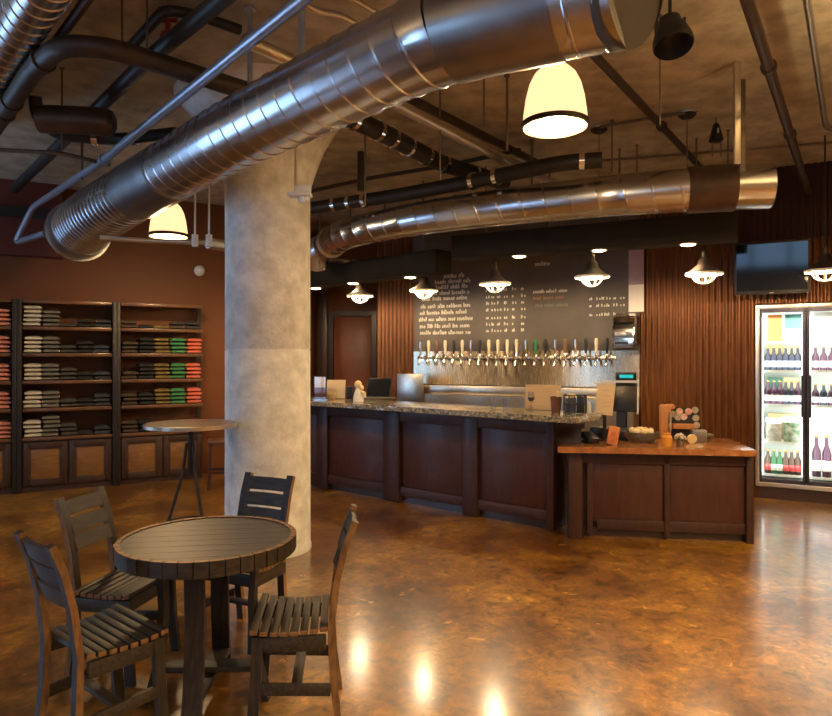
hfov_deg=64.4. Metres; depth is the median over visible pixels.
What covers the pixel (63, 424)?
shirt
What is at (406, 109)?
conduit
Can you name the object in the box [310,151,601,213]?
drain pipe
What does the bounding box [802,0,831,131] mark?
conduit
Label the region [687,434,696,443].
round tin
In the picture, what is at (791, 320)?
sign
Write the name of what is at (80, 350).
shirt
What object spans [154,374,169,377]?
shirt
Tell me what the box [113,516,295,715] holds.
round table
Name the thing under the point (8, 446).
display rack
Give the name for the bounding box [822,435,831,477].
bottle
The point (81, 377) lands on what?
shirt
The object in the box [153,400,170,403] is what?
shirt
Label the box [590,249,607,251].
recessed light
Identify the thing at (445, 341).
tap
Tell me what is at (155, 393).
shirt
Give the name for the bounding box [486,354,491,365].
faucet
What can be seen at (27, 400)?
shirt
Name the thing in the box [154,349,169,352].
shirt
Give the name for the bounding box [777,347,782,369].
bottle
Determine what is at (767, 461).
bottle
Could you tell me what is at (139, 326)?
shirt
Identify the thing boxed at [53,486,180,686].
wooden chair
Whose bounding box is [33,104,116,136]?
duct
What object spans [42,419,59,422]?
shirt
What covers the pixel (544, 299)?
chalkboard
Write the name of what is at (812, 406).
shelf
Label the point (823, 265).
pendant lamp
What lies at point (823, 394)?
bottle
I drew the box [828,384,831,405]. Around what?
bottle
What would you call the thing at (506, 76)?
rod
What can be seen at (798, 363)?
bottle
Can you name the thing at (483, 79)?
rod
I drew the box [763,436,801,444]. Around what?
shelf
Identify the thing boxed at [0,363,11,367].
shirt
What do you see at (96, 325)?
shirt
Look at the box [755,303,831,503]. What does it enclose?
fridge
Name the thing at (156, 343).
shirt
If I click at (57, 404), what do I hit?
shirt
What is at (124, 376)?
shirt
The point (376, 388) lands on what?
laptop
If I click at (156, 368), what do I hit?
shirt
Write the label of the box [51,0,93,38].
conduit
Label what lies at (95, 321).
shirt
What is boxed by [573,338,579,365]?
tap
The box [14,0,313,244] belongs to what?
conduit
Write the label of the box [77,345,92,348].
shirt
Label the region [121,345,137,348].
shirt
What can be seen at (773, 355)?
bottle
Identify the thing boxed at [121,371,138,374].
shirt
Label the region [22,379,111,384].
shelf
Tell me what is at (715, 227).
ceiling beam
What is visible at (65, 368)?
shirt
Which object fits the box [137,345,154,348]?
shirt
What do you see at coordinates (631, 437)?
bowl
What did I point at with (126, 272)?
wall
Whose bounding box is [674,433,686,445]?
flower pot
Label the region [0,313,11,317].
shirt
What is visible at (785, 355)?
bottle
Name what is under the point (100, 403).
shirt
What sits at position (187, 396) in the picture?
shirt
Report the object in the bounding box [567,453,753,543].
counter
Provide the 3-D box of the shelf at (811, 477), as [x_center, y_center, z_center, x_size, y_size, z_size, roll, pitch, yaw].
[4.731,1.346,7.520,0.450,0.022,0.500,0,0,28]
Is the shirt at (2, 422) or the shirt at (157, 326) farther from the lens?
the shirt at (157, 326)
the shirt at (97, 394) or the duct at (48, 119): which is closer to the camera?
the duct at (48, 119)
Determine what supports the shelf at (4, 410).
attached to the display rack at (8, 446)
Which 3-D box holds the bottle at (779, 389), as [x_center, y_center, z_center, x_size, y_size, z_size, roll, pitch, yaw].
[4.197,0.396,7.616,0.077,0.268,0.077,0,0,28]
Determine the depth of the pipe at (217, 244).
5.78 m
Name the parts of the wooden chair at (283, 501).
rail, leg, leg, seat, seat rail, leg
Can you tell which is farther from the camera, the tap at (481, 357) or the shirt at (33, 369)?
the tap at (481, 357)
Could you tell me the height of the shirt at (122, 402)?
0.052 m
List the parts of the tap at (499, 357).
handle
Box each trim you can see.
[0,205,50,219]
[317,229,327,396]
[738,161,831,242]
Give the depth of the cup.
6.16 m
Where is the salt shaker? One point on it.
(589, 410)
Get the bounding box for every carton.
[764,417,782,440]
[768,344,783,354]
[768,377,783,387]
[768,412,783,438]
[782,344,798,354]
[782,377,798,388]
[782,413,798,438]
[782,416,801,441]
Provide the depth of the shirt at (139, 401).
8.49 m
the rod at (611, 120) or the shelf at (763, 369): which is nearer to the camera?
the rod at (611, 120)
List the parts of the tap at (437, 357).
handle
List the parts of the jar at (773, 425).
carry handle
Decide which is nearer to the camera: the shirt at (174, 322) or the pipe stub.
the pipe stub
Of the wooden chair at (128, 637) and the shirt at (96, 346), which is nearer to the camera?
the wooden chair at (128, 637)
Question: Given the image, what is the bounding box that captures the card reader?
[581,431,599,443]
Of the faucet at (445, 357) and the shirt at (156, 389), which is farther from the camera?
the faucet at (445, 357)
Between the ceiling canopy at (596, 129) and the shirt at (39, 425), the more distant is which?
the shirt at (39, 425)
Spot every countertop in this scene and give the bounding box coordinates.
[310,397,602,422]
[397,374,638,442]
[558,437,755,456]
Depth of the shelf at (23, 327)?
8.04 m
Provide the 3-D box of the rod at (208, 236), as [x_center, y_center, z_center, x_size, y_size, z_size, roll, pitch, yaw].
[-1.764,-1.550,5.624,0.056,1.200,0.056,0,0,0]
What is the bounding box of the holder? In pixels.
[315,377,324,396]
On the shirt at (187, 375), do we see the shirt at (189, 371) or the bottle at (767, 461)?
the shirt at (189, 371)
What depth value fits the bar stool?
8.02 m
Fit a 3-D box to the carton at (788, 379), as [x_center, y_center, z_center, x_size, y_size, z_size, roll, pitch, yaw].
[4.413,0.380,7.784,0.170,0.300,0.120,0,0,28]
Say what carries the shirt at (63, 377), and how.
on the display rack at (59, 462)
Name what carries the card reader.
on the countertop at (713, 446)
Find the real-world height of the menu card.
0.556 m
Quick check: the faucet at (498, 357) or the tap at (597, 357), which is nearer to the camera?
the tap at (597, 357)
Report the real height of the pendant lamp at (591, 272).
0.437 m
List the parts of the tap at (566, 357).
handle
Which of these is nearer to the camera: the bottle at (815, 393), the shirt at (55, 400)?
the bottle at (815, 393)
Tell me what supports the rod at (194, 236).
hanging from the ceiling
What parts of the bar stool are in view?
leg, seat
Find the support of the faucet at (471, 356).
on the tap at (472, 357)
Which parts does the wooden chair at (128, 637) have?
leg, seat rail, leg, seat, leg, seat rail, leg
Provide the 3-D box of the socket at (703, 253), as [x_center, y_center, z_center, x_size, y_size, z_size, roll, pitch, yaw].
[2.880,-1.035,6.600,0.064,0.070,0.062,0,0,0]
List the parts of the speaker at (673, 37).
stem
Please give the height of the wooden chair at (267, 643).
0.892 m
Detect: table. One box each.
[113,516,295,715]
[143,419,236,521]
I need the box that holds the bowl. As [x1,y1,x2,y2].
[624,430,658,442]
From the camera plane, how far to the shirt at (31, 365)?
7.90 m
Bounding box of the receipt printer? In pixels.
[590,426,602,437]
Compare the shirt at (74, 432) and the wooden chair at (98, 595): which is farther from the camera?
the shirt at (74, 432)
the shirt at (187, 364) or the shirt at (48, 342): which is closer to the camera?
the shirt at (48, 342)
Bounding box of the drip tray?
[424,385,596,397]
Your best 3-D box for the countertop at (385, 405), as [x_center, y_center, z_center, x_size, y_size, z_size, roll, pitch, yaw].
[0.019,0.542,7.269,4.107,0.052,0.726,0,0,39]
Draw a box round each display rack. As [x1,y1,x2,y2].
[0,298,16,493]
[17,299,116,493]
[117,302,203,485]
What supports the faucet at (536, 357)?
on the tap at (536, 357)
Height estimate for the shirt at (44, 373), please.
0.052 m
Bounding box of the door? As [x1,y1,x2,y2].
[328,311,376,399]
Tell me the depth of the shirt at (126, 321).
8.40 m
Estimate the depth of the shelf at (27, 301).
8.09 m
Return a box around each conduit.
[0,148,110,166]
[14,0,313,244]
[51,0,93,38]
[100,235,204,244]
[241,32,293,63]
[305,3,357,24]
[348,0,378,13]
[390,102,556,182]
[407,98,537,161]
[600,111,684,127]
[602,142,831,161]
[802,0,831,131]
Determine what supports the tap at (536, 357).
attached to the panel
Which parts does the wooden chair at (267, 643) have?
leg, leg, seat, seat rail, seat rail, leg, leg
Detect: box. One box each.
[346,386,353,398]
[606,425,619,444]
[691,429,706,441]
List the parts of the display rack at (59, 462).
panel, door, door panel, door, door panel, panel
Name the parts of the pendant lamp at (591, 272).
lamp shade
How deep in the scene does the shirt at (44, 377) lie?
8.00 m
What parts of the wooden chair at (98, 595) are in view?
leg, seat rail, leg, seat, leg, rail, leg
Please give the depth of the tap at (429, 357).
9.42 m
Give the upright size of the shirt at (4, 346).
0.051 m
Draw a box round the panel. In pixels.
[414,350,639,410]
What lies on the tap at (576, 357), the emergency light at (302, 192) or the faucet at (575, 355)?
the faucet at (575, 355)
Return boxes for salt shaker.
[586,402,591,412]
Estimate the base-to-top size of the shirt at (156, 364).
0.052 m
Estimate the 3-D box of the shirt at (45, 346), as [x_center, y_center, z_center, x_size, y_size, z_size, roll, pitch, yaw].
[-4.475,-0.139,8.101,0.178,0.052,0.300,0,0,-28]
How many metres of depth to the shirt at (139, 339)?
8.48 m
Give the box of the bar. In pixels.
[310,406,584,529]
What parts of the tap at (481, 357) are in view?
handle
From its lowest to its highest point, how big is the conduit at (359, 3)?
0.036 m
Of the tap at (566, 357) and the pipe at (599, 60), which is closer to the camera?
the pipe at (599, 60)
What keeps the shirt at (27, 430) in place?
on the shirt at (31, 434)
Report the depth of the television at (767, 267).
7.21 m
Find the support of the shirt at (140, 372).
on the shirt at (139, 376)
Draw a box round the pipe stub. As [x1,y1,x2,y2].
[357,151,363,191]
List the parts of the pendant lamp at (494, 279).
lamp shade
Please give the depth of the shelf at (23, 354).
8.04 m
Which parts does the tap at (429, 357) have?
handle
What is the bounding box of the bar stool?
[207,437,224,489]
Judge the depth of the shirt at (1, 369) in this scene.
7.78 m
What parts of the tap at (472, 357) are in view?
handle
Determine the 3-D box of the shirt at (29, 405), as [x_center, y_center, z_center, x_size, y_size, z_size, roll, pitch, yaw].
[-4.647,0.572,8.025,0.178,0.052,0.300,0,0,-24]
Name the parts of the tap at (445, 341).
handle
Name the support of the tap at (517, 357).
attached to the panel
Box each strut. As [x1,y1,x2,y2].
[733,61,740,163]
[738,79,745,171]
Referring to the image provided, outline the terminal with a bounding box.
[603,380,638,439]
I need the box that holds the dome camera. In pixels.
[194,265,204,275]
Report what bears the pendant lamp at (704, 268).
hanging from the ceiling beam at (715, 227)
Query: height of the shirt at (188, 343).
0.052 m
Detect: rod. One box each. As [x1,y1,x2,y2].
[59,67,64,149]
[81,143,82,179]
[121,0,122,40]
[146,0,147,48]
[243,5,256,83]
[298,8,305,53]
[364,135,365,204]
[439,89,440,179]
[483,79,484,124]
[504,74,509,149]
[529,139,534,183]
[610,119,613,171]
[635,144,638,171]
[659,14,661,124]
[726,129,729,163]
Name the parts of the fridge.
door, kick plate, handle, handle, door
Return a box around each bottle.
[764,347,770,369]
[764,381,770,403]
[764,449,770,472]
[771,347,776,369]
[771,381,776,403]
[771,449,776,473]
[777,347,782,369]
[777,381,782,403]
[777,450,782,473]
[783,347,788,369]
[783,381,788,403]
[783,450,788,474]
[789,347,794,369]
[789,381,794,404]
[789,450,794,474]
[795,347,801,369]
[795,381,800,404]
[795,451,801,475]
[812,347,819,369]
[812,384,819,404]
[812,435,820,476]
[820,347,827,369]
[820,384,827,404]
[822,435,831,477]
[828,347,831,370]
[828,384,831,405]
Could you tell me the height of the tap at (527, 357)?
0.358 m
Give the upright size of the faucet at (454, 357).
0.166 m
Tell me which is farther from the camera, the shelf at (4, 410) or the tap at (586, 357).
the tap at (586, 357)
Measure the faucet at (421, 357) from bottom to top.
0.166 m
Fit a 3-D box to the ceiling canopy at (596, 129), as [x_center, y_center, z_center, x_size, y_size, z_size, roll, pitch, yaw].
[1.711,-1.875,6.170,0.176,0.550,0.176,0,0,0]
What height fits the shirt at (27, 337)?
0.052 m
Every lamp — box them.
[148,204,188,238]
[347,284,372,303]
[410,277,437,298]
[479,259,510,292]
[521,63,589,138]
[574,250,609,286]
[685,245,723,284]
[803,135,831,281]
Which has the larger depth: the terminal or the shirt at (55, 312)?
the shirt at (55, 312)
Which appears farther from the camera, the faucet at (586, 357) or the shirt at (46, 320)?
the faucet at (586, 357)
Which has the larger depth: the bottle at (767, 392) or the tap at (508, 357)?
the tap at (508, 357)
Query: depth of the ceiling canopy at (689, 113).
5.79 m
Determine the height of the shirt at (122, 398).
0.052 m
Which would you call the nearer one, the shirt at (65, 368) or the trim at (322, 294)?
the shirt at (65, 368)
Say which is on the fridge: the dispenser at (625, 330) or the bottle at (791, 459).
the bottle at (791, 459)
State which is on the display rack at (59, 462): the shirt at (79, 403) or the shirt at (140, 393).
the shirt at (79, 403)
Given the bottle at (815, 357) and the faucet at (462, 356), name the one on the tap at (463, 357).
the faucet at (462, 356)
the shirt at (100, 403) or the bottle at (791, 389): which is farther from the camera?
the shirt at (100, 403)
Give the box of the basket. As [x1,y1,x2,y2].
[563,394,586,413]
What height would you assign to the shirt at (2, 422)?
0.051 m
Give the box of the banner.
[629,249,643,311]
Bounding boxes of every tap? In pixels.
[417,340,424,364]
[426,340,432,364]
[434,341,440,364]
[442,340,449,364]
[451,340,457,365]
[459,340,466,365]
[468,340,475,365]
[477,340,483,365]
[486,340,492,365]
[495,339,501,365]
[504,339,511,365]
[514,339,520,365]
[523,339,529,365]
[533,339,539,365]
[543,339,549,365]
[553,339,559,365]
[563,339,569,365]
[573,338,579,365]
[583,338,589,365]
[594,338,600,365]
[605,338,610,365]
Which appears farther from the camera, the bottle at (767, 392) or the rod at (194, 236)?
the bottle at (767, 392)
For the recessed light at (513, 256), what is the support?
attached to the ceiling beam at (715, 227)
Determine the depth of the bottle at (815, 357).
7.42 m
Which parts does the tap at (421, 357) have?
handle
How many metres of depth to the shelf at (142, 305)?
8.58 m
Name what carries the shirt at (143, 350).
on the display rack at (142, 456)
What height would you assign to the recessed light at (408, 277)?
0.012 m
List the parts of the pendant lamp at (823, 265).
lamp shade, stem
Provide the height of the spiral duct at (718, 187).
0.506 m
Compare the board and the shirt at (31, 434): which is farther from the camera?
the shirt at (31, 434)
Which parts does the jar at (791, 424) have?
carry handle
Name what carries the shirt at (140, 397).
on the shirt at (139, 401)
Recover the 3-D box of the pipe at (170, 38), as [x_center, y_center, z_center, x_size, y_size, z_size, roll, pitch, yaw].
[-2.776,-2.012,5.496,0.142,0.224,5.645,0,0,-42]
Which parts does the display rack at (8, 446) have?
door panel, door, panel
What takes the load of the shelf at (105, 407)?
attached to the display rack at (59, 462)
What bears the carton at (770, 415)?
on the fridge
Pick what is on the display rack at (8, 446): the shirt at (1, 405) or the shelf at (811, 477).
the shirt at (1, 405)
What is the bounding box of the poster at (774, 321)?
[768,315,781,340]
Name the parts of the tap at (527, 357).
handle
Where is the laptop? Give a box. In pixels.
[364,378,395,399]
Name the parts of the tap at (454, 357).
handle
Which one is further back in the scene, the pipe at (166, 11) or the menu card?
the menu card
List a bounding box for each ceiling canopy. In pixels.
[589,125,608,175]
[677,109,697,168]
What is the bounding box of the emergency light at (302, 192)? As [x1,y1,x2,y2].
[287,147,312,203]
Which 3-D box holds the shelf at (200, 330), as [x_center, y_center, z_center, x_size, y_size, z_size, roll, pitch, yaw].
[-3.364,-0.358,8.712,0.990,0.045,0.393,0,0,-27]
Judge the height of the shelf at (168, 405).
0.045 m
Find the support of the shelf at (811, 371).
attached to the fridge
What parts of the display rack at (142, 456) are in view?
panel, door, door panel, door, door panel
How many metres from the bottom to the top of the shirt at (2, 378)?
0.051 m
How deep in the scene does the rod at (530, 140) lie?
6.50 m
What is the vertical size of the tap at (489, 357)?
0.358 m
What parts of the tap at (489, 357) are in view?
handle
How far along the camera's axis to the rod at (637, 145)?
6.66 m
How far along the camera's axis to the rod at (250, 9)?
4.04 m
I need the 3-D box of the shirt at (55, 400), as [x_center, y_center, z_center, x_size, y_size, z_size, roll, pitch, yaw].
[-4.489,0.521,8.114,0.178,0.052,0.300,0,0,-28]
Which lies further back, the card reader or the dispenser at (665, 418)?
the dispenser at (665, 418)
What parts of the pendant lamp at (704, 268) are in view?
lamp shade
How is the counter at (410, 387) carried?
on the floor
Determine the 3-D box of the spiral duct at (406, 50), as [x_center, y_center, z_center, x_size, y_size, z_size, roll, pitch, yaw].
[-1.548,-1.400,4.831,0.744,0.670,6.746,0,0,-42]
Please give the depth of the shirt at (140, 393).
8.50 m
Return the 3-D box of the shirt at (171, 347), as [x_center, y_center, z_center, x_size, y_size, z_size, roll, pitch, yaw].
[-3.178,-0.139,8.776,0.178,0.052,0.300,0,0,-30]
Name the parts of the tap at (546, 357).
handle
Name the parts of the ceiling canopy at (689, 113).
cord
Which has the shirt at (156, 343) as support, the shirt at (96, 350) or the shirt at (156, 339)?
the shirt at (156, 339)
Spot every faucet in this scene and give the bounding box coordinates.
[417,354,423,364]
[426,354,431,364]
[434,354,439,364]
[442,354,447,364]
[451,354,456,365]
[459,354,464,365]
[468,354,473,365]
[477,354,482,365]
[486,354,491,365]
[495,354,500,365]
[504,354,509,365]
[514,354,518,365]
[523,354,528,365]
[533,354,538,365]
[543,354,547,365]
[553,354,557,365]
[563,353,567,365]
[573,354,577,365]
[583,354,588,365]
[594,354,598,365]
[605,354,609,365]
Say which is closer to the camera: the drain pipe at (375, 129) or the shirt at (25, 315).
the drain pipe at (375, 129)
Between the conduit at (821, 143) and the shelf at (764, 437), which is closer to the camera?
the conduit at (821, 143)
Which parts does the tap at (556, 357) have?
handle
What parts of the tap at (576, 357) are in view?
handle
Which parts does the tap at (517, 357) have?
handle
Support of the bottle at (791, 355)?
on the fridge
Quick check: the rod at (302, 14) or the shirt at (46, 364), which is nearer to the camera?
the rod at (302, 14)
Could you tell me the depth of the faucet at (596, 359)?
8.27 m
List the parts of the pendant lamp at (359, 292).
lamp shade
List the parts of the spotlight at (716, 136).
leg, leg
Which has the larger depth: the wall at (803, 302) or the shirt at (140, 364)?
the shirt at (140, 364)
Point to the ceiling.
(701, 80)
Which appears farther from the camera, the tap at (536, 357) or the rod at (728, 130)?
the tap at (536, 357)
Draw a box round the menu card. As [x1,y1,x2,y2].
[594,382,615,441]
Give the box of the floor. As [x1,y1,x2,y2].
[0,473,831,715]
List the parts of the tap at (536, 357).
handle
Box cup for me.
[550,391,561,412]
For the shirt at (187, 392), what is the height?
0.052 m
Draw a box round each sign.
[326,380,345,398]
[785,314,801,327]
[814,312,831,326]
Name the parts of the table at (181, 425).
leg, leg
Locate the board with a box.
[525,385,560,409]
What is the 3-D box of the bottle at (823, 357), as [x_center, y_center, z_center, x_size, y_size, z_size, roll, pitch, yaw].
[4.577,0.006,7.410,0.077,0.268,0.077,0,0,28]
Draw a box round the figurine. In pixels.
[353,381,365,401]
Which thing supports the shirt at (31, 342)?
on the shirt at (35, 346)
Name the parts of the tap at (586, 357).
handle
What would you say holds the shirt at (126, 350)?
on the display rack at (142, 456)
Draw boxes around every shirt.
[0,309,11,313]
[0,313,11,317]
[0,317,11,321]
[0,321,11,325]
[0,336,11,339]
[0,340,10,343]
[0,344,11,348]
[0,348,11,352]
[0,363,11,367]
[0,368,11,371]
[0,372,11,375]
[0,376,11,380]
[0,391,11,395]
[0,395,11,399]
[0,399,11,403]
[0,404,11,408]
[0,420,10,424]
[0,424,10,429]
[0,429,10,433]
[0,433,10,437]
[23,318,42,322]
[23,322,42,325]
[23,399,42,402]
[23,419,42,423]
[23,423,42,427]
[24,305,42,309]
[24,310,41,313]
[24,314,41,317]
[24,340,41,344]
[24,344,42,348]
[24,349,41,352]
[24,363,41,367]
[24,376,41,379]
[24,390,42,394]
[24,395,41,398]
[24,403,43,407]
[24,432,41,436]
[25,336,41,339]
[25,367,41,371]
[25,372,41,375]
[25,427,41,432]
[41,314,59,318]
[41,363,59,366]
[41,367,59,371]
[41,431,59,435]
[42,310,59,314]
[42,336,60,340]
[42,340,60,344]
[42,349,59,352]
[42,372,58,375]
[42,376,59,379]
[42,390,58,394]
[42,394,59,398]
[42,398,58,402]
[42,402,59,406]
[42,414,58,418]
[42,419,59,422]
[42,423,59,427]
[42,427,59,431]
[43,318,59,322]
[43,323,59,326]
[43,345,59,348]
[60,323,76,326]
[60,345,76,348]
[60,349,76,352]
[60,367,76,370]
[60,371,76,375]
[60,376,76,379]
[60,398,76,401]
[60,402,76,406]
[60,422,76,426]
[60,426,76,430]
[60,430,77,434]
[77,319,92,323]
[77,323,94,326]
[77,341,93,344]
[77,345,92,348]
[77,349,92,352]
[77,371,93,374]
[77,375,92,379]
[77,397,93,401]
[77,429,93,433]
[78,402,93,405]
[93,320,110,323]
[93,345,109,348]
[93,349,109,352]
[93,375,110,378]
[94,324,110,327]
[94,371,109,374]
[94,393,109,396]
[94,397,109,401]
[94,401,110,405]
[94,424,109,429]
[94,429,109,433]
[121,320,136,324]
[121,341,137,344]
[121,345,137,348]
[121,349,137,352]
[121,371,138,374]
[121,375,136,378]
[121,397,138,400]
[121,400,136,404]
[121,419,136,423]
[121,424,137,427]
[121,428,137,431]
[122,324,136,327]
[122,392,136,396]
[136,338,153,341]
[137,341,154,344]
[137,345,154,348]
[137,349,154,352]
[137,363,153,366]
[137,367,154,370]
[137,375,153,378]
[137,392,152,395]
[137,396,153,399]
[137,400,154,403]
[138,325,152,327]
[138,371,154,374]
[138,418,152,422]
[153,392,169,395]
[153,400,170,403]
[154,325,168,328]
[154,338,168,341]
[154,342,168,345]
[154,346,168,348]
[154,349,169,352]
[154,363,168,366]
[154,371,169,374]
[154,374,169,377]
[154,388,169,391]
[154,396,169,399]
[155,367,168,370]
[168,392,185,395]
[168,395,184,398]
[169,321,184,325]
[169,338,185,341]
[169,342,184,345]
[169,346,185,349]
[169,363,185,366]
[169,367,184,370]
[169,370,186,373]
[169,374,184,377]
[169,387,184,391]
[169,399,184,402]
[170,325,184,328]
[170,349,185,352]
[183,387,200,390]
[184,326,199,328]
[184,374,200,377]
[184,391,201,394]
[184,395,200,398]
[184,399,200,402]
[185,322,200,325]
[185,338,201,341]
[185,342,200,345]
[185,346,201,349]
[185,350,200,352]
[185,367,200,369]
[185,370,200,373]
[186,363,199,366]
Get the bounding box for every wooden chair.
[13,530,168,715]
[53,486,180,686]
[205,472,295,654]
[247,503,357,715]
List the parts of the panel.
rail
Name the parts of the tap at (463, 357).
handle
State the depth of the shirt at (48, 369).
7.99 m
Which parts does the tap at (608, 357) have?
handle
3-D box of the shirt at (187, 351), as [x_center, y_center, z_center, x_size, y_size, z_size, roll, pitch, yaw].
[-3.005,-0.088,8.859,0.178,0.052,0.300,0,0,-30]
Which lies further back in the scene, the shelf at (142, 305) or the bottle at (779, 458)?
the shelf at (142, 305)
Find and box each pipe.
[0,34,246,134]
[9,0,236,192]
[28,95,176,145]
[128,5,241,45]
[204,238,224,250]
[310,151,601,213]
[311,148,520,192]
[329,258,357,262]
[345,116,510,188]
[589,54,702,165]
[739,0,811,194]
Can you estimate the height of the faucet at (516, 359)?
0.166 m
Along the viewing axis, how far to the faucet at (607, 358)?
8.21 m
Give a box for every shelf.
[0,298,11,302]
[0,325,11,329]
[0,353,11,356]
[0,380,11,384]
[0,407,11,412]
[22,299,111,306]
[22,326,111,330]
[22,353,111,356]
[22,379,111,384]
[22,405,111,411]
[121,302,202,308]
[121,328,202,332]
[121,353,202,356]
[121,378,202,382]
[121,402,202,408]
[762,467,801,477]
[763,369,801,371]
[763,401,800,406]
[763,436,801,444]
[810,370,831,372]
[810,471,831,480]
[811,403,831,407]
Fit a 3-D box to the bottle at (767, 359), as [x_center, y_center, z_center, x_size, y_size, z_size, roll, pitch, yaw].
[4.092,0.006,7.673,0.077,0.268,0.077,0,0,28]
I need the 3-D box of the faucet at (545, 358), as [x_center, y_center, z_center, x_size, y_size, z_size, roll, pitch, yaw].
[1.690,0.023,8.621,0.044,0.166,0.151,0,0,28]
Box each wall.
[0,189,224,472]
[310,232,376,399]
[377,237,413,400]
[640,210,757,496]
[758,302,831,304]
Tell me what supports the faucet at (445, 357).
on the tap at (445, 341)
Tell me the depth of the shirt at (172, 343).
8.67 m
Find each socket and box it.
[492,263,497,268]
[589,254,594,260]
[701,251,706,256]
[821,247,828,253]
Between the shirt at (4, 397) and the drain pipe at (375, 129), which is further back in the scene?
the shirt at (4, 397)
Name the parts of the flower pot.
pot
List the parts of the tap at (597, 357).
handle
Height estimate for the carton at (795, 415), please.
0.300 m
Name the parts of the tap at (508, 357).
handle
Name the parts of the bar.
panel, panel, panel, rail, rail, panel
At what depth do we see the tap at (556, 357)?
8.54 m
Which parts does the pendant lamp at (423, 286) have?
lamp shade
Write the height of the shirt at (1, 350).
0.051 m
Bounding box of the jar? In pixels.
[662,433,671,446]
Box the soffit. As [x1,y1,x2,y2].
[0,178,62,259]
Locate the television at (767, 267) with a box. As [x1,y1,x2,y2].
[734,238,810,294]
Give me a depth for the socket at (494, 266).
7.46 m
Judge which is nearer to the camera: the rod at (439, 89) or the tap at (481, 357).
the rod at (439, 89)
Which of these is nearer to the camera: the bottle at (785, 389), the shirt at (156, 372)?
the bottle at (785, 389)
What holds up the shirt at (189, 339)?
on the shirt at (188, 343)
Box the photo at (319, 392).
[315,388,324,396]
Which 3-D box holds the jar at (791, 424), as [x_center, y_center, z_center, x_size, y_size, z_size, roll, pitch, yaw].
[4.307,0.809,7.568,0.202,0.292,0.160,0,0,28]
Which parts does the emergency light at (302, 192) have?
stem, plate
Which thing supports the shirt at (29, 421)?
on the shirt at (39, 425)
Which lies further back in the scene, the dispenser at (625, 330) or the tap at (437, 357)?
the tap at (437, 357)
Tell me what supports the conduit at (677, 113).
attached to the ceiling
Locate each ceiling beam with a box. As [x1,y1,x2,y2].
[310,180,450,289]
[451,138,737,261]
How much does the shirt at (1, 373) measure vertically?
0.051 m
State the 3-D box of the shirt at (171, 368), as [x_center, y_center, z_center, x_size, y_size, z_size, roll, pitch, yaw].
[-3.183,0.140,8.788,0.178,0.052,0.300,0,0,-23]
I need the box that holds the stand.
[671,407,700,437]
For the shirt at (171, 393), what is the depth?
8.66 m
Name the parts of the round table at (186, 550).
leg, leg, leg, leg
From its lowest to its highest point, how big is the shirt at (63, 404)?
0.051 m
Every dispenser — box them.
[612,313,638,347]
[659,404,674,438]
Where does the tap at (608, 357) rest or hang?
attached to the panel
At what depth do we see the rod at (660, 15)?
4.13 m
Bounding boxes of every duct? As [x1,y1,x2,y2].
[0,0,71,94]
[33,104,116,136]
[44,0,662,261]
[310,163,777,271]
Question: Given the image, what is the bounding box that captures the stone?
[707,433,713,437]
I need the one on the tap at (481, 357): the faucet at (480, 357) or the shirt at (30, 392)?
the faucet at (480, 357)
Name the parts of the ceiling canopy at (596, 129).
cord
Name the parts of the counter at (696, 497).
post, panel, rail, rail, panel, post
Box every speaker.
[652,0,693,60]
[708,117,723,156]
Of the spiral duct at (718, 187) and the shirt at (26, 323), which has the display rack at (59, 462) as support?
the shirt at (26, 323)
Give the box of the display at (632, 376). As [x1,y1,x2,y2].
[615,372,636,426]
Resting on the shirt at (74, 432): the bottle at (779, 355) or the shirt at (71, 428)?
the shirt at (71, 428)
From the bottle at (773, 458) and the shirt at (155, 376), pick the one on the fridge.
the bottle at (773, 458)
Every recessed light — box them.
[403,276,416,278]
[511,255,526,257]
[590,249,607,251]
[679,242,697,245]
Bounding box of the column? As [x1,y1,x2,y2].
[173,62,338,558]
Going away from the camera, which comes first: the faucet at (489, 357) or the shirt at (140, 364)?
the shirt at (140, 364)
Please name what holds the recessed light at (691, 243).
attached to the ceiling beam at (715, 227)
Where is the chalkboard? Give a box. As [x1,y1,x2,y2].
[414,215,639,351]
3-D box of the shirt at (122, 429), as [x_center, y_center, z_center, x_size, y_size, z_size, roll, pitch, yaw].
[-3.699,0.922,8.506,0.178,0.052,0.300,0,0,-32]
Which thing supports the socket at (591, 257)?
attached to the pendant lamp at (591, 272)
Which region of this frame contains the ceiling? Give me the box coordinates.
[0,0,831,231]
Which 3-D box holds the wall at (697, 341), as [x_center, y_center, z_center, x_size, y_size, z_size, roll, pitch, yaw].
[3.347,-0.275,7.872,1.290,3.750,0.049,0,0,28]
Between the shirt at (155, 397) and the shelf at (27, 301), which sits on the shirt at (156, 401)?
the shirt at (155, 397)
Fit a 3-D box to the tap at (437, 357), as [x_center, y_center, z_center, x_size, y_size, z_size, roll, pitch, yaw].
[0.296,-0.070,9.375,0.072,0.351,0.151,0,0,28]
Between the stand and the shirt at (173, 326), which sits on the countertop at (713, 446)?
the stand
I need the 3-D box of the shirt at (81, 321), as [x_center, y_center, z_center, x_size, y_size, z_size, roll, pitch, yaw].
[-4.153,-0.459,8.286,0.178,0.052,0.300,0,0,-26]

